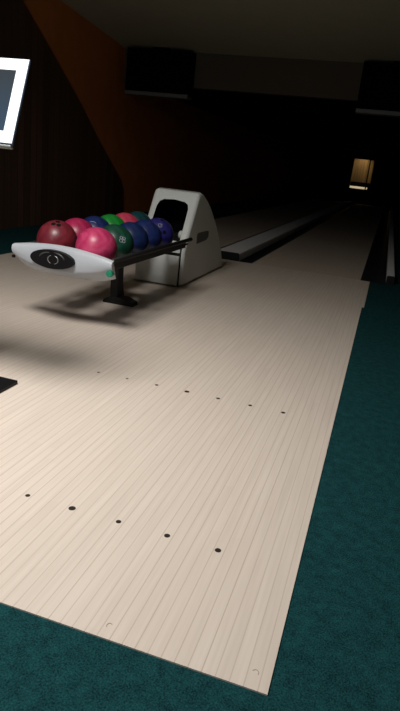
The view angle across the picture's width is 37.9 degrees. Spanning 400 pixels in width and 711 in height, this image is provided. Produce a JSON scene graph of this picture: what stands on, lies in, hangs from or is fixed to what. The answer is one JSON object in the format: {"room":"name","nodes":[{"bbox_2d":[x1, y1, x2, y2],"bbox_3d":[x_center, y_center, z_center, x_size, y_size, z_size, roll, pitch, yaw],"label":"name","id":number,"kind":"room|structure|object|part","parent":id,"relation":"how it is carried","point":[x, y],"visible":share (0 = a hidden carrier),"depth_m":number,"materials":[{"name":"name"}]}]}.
{"room":"sports facility","nodes":[
{"label":"sports facility","id":0,"kind":"room"},
{"bbox_2d":[23,0,295,212],"bbox_3d":[-0.349,-4.508,10.858,0.120,3.760,27.800,11,19,15],"label":"wall","id":1,"kind":"structure","parent":0,"point":[152,143],"depth_m":9.77,"materials":[{"name":"orange paint"}]},
{"bbox_2d":[0,0,122,229],"bbox_3d":[-2.760,-2.184,3.382,0.022,3.263,11.420,11,19,15],"label":"wall","id":2,"kind":"structure","parent":1,"relation":"attached to","point":[57,167],"depth_m":6.75,"materials":[{"name":"brown wood"}]},
{"bbox_2d":[124,49,363,101],"bbox_3d":[1.818,-3.644,7.512,6.030,0.639,0.120,11,19,15],"label":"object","id":3,"kind":"structure","parent":1,"relation":"attached to","point":[306,78],"depth_m":7.70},
{"bbox_2d":[0,195,399,710],"bbox_3d":[2.378,-2.224,10.635,6.030,0.156,27.800,11,19,15],"label":"floor","id":4,"kind":"structure","parent":0,"point":[339,649],"depth_m":1.25,"materials":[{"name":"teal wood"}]},
{"bbox_2d":[0,253,369,695],"bbox_3d":[-0.529,-0.319,3.681,2.965,0.004,4.896,11,19,15],"label":"approach","id":5,"kind":"structure","parent":4,"relation":"on","point":[162,457],"depth_m":1.92,"materials":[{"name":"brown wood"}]},
{"bbox_2d":[0,58,30,392],"bbox_3d":[-1.014,-0.442,2.034,0.780,1.160,0.383,11,19,15],"label":"console","id":6,"kind":"object","parent":5,"relation":"on","point":[14,73],"visible":1,"depth_m":1.88,"materials":[{"name":"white plastic"}]},
{"bbox_3d":[-1.083,0.096,2.216,0.643,0.016,0.383,11,19,15],"label":"plate","id":7,"kind":"part","parent":6,"relation":"part of","materials":[{"name":"black plastic"}]},
{"bbox_3d":[-0.941,-0.885,1.974,0.780,0.287,0.010,11,-1,15],"label":"monitor casing","id":8,"kind":"part","parent":6,"relation":"part of","materials":[{"name":"white plastic"}]},
{"bbox_2d":[12,238,192,306],"bbox_3d":[-0.517,-0.539,3.655,0.596,0.430,1.479,11,19,15],"label":"ball rack","id":9,"kind":"object","parent":5,"relation":"on","point":[60,260],"visible":0.89,"depth_m":2.98,"materials":[{"name":"paint"}]},
{"bbox_2d":[36,220,76,247],"bbox_3d":[-0.770,-0.620,3.146,0.216,0.216,0.216,11,19,15],"label":"ball","id":10,"kind":"object","parent":9,"relation":"on","point":[57,232],"visible":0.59,"depth_m":3.06,"materials":[{"name":"red plastic"}]},
{"bbox_2d":[65,218,92,237],"bbox_3d":[-0.705,-0.678,3.344,0.216,0.216,0.216,11,19,15],"label":"ball","id":11,"kind":"object","parent":9,"relation":"on","point":[79,225],"visible":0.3,"depth_m":3.26,"materials":[{"name":"pink plastic"}]},
{"bbox_2d":[75,227,116,259],"bbox_3d":[-0.541,-0.561,3.045,0.216,0.216,0.216,11,19,15],"label":"ball","id":12,"kind":"object","parent":9,"relation":"on","point":[96,240],"visible":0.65,"depth_m":2.96,"materials":[{"name":"pink plastic"}]},
{"bbox_2d":[84,216,109,227],"bbox_3d":[-0.640,-0.737,3.542,0.216,0.216,0.216,11,19,15],"label":"ball","id":13,"kind":"object","parent":9,"relation":"on","point":[95,221],"visible":0.32,"depth_m":3.46,"materials":[{"name":"blue plastic"}]},
{"bbox_2d":[101,214,124,224],"bbox_3d":[-0.575,-0.795,3.739,0.216,0.216,0.216,11,19,15],"label":"ball","id":14,"kind":"object","parent":9,"relation":"on","point":[110,218],"visible":0.27,"depth_m":3.66,"materials":[{"name":"green plastic"}]},
{"bbox_3d":[-0.519,-0.502,3.696,0.054,0.265,0.113,11,19,15],"label":"post","id":15,"kind":"part","parent":9,"relation":"part of","materials":[{"name":"metal"}]},
{"bbox_2d":[103,224,133,257],"bbox_3d":[-0.476,-0.620,3.242,0.216,0.216,0.216,11,19,15],"label":"ball","id":16,"kind":"object","parent":9,"relation":"on","point":[123,237],"visible":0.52,"depth_m":3.17,"materials":[{"name":"green plastic"}]},
{"bbox_2d":[116,213,137,221],"bbox_3d":[-0.510,-0.854,3.937,0.216,0.216,0.216,11,19,15],"label":"ball","id":17,"kind":"object","parent":9,"relation":"on","point":[126,217],"visible":0.24,"depth_m":3.86,"materials":[{"name":"pink plastic"}]},
{"bbox_2d":[120,222,148,252],"bbox_3d":[-0.411,-0.678,3.440,0.216,0.216,0.216,11,19,15],"label":"ball","id":18,"kind":"object","parent":9,"relation":"on","point":[139,234],"visible":0.45,"depth_m":3.37,"materials":[{"name":"blue plastic"}]},
{"bbox_2d":[129,211,149,220],"bbox_3d":[-0.445,-0.912,4.135,0.216,0.216,0.216,11,19,15],"label":"ball","id":19,"kind":"object","parent":9,"relation":"on","point":[139,215],"visible":0.25,"depth_m":4.06,"materials":[{"name":"teal plastic"}]},
{"bbox_2d":[135,220,161,248],"bbox_3d":[-0.346,-0.737,3.638,0.216,0.216,0.216,11,19,15],"label":"ball","id":20,"kind":"object","parent":9,"relation":"on","point":[153,231],"visible":0.4,"depth_m":3.56,"materials":[{"name":"blue plastic"}]},
{"bbox_3d":[-0.248,-0.639,3.482,0.026,0.025,1.248,11,19,15],"label":"rail","id":21,"kind":"part","parent":9,"relation":"part of","materials":[{"name":"metal"}]},
{"bbox_2d":[149,218,173,245],"bbox_3d":[-0.281,-0.795,3.835,0.216,0.216,0.216,11,19,15],"label":"ball","id":22,"kind":"object","parent":9,"relation":"on","point":[166,229],"visible":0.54,"depth_m":3.76,"materials":[{"name":"blue plastic"}]},
{"bbox_2d":[135,188,221,286],"bbox_3d":[-0.109,-1.023,4.833,0.372,0.683,1.191,11,19,15],"label":"machine","id":23,"kind":"object","parent":5,"relation":"on","point":[189,214],"visible":0.88,"depth_m":4.45,"materials":[{"name":"white paint"}]},
{"bbox_3d":[-0.323,-0.671,4.366,0.340,0.250,0.017,11,19,15],"label":"panel","id":24,"kind":"part","parent":23,"relation":"part of","materials":[{"name":"white plastic"}]},
{"bbox_2d":[196,231,208,243],"bbox_3d":[0.020,-0.945,4.649,0.004,0.085,0.320,11,19,15],"label":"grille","id":25,"kind":"object","parent":23,"relation":"attached to","point":[202,237],"depth_m":4.64,"materials":[{"name":"black plastic"}]},
{"bbox_2d":[61,0,399,62],"bbox_3d":[0.186,-2.769,2.119,6.030,1.152,11.200,11,19,15],"label":"ceiling","id":26,"kind":"structure","parent":0,"point":[359,31],"depth_m":6.58,"materials":[{"name":"paint"}]},
{"bbox_2d":[124,47,195,99],"bbox_3d":[-0.550,-3.888,8.015,0.930,0.620,0.215,11,19,15],"label":"monitor","id":27,"kind":"object","parent":26,"relation":"hanging from","point":[158,72],"visible":1,"depth_m":7.93,"materials":[{"name":"black paint"}]},
{"bbox_2d":[355,61,399,117],"bbox_3d":[2.454,-3.286,7.203,0.930,0.620,0.215,11,19,15],"label":"monitor","id":28,"kind":"object","parent":26,"relation":"hanging from","point":[379,91],"visible":1,"depth_m":7.18,"materials":[{"name":"black paint"}]},
{"bbox_2d":[176,89,399,155],"bbox_3d":[4.300,-5.720,15.158,6.030,0.200,16.480,11,19,15],"label":"ceiling","id":29,"kind":"structure","parent":0,"point":[297,121],"depth_m":11.50,"materials":[{"name":"black paint"}]},
{"bbox_2d":[289,146,399,208],"bbox_3d":[6.626,-7.145,22.708,6.030,2.760,0.100,11,19,15],"label":"wall","id":30,"kind":"structure","parent":0,"point":[317,173],"depth_m":23.02,"materials":[{"name":"black paint"}]},
{"bbox_2d":[350,186,366,189],"bbox_3d":[6.273,-6.648,23.119,0.680,0.090,0.230,11,19,15],"label":"trim","id":31,"kind":"structure","parent":30,"relation":"attached to","point":[356,187],"depth_m":23.14,"materials":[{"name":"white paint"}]},
{"bbox_2d":[349,158,374,189],"bbox_3d":[6.335,-7.102,22.817,0.820,1.130,0.140,11,19,15],"label":"window","id":32,"kind":"structure","parent":30,"relation":"in","point":[354,158],"depth_m":22.71,"materials":[{"name":"brown wood"}]},
{"bbox_2d":[350,159,373,189],"bbox_3d":[6.546,-7.311,23.402,1.800,2.500,0.090,11,19,15],"label":"wall","id":33,"kind":"structure","parent":0,"point":[360,168],"depth_m":23.41,"materials":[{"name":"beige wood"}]},
{"bbox_3d":[3.170,-3.441,14.717,3.238,0.060,19.200,11,19,15],"label":"trim","id":34,"kind":"structure","parent":0,"visible":0},
{"bbox_2d":[214,199,340,247],"bbox_3d":[2.244,-3.555,14.497,1.066,0.100,18.298,11,19,15],"label":"lane","id":35,"kind":"object","parent":34,"relation":"on","point":[231,229],"visible":0.43,"depth_m":10.92,"materials":[{"name":"beige wood"}]},
{"bbox_2d":[221,203,338,248],"bbox_3d":[2.823,-3.436,14.342,0.155,0.092,18.298,11,19,15],"label":"gutter","id":36,"kind":"object","parent":34,"relation":"on","point":[338,203],"visible":0.02,"depth_m":8.97,"materials":[{"name":"plastic"}]},
{"bbox_2d":[221,201,351,260],"bbox_3d":[2.979,-3.403,14.168,0.245,0.173,18.000,11,19,15],"label":"divider","id":37,"kind":"object","parent":34,"relation":"on","point":[238,251],"visible":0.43,"depth_m":7.79,"materials":[{"name":"grey plastic"}]},
{"bbox_2d":[239,204,352,262],"bbox_3d":[3.200,-3.360,14.240,0.150,0.092,18.298,11,19,15],"label":"gutter","id":38,"kind":"object","parent":34,"relation":"on","point":[258,255],"visible":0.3,"depth_m":8.35,"materials":[{"name":"plastic"}]},
{"bbox_2d":[252,204,383,279],"bbox_3d":[3.776,-3.248,14.083,1.066,0.100,18.298,11,19,15],"label":"lane","id":39,"kind":"object","parent":34,"relation":"on","point":[340,246],"visible":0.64,"depth_m":7.82,"materials":[{"name":"beige wood"}]},
{"bbox_2d":[361,208,389,283],"bbox_3d":[4.392,-3.121,13.918,0.234,0.092,18.298,11,19,15],"label":"gutter","id":40,"kind":"object","parent":34,"relation":"on","point":[374,271],"visible":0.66,"depth_m":7.95,"materials":[{"name":"plastic"}]},
{"bbox_2d":[385,206,394,285],"bbox_3d":[4.506,-3.097,13.755,0.074,0.173,18.000,11,19,15],"label":"divider","id":41,"kind":"object","parent":34,"relation":"on","point":[390,270],"visible":0.9,"depth_m":7.02,"materials":[{"name":"grey plastic"}]}
]}

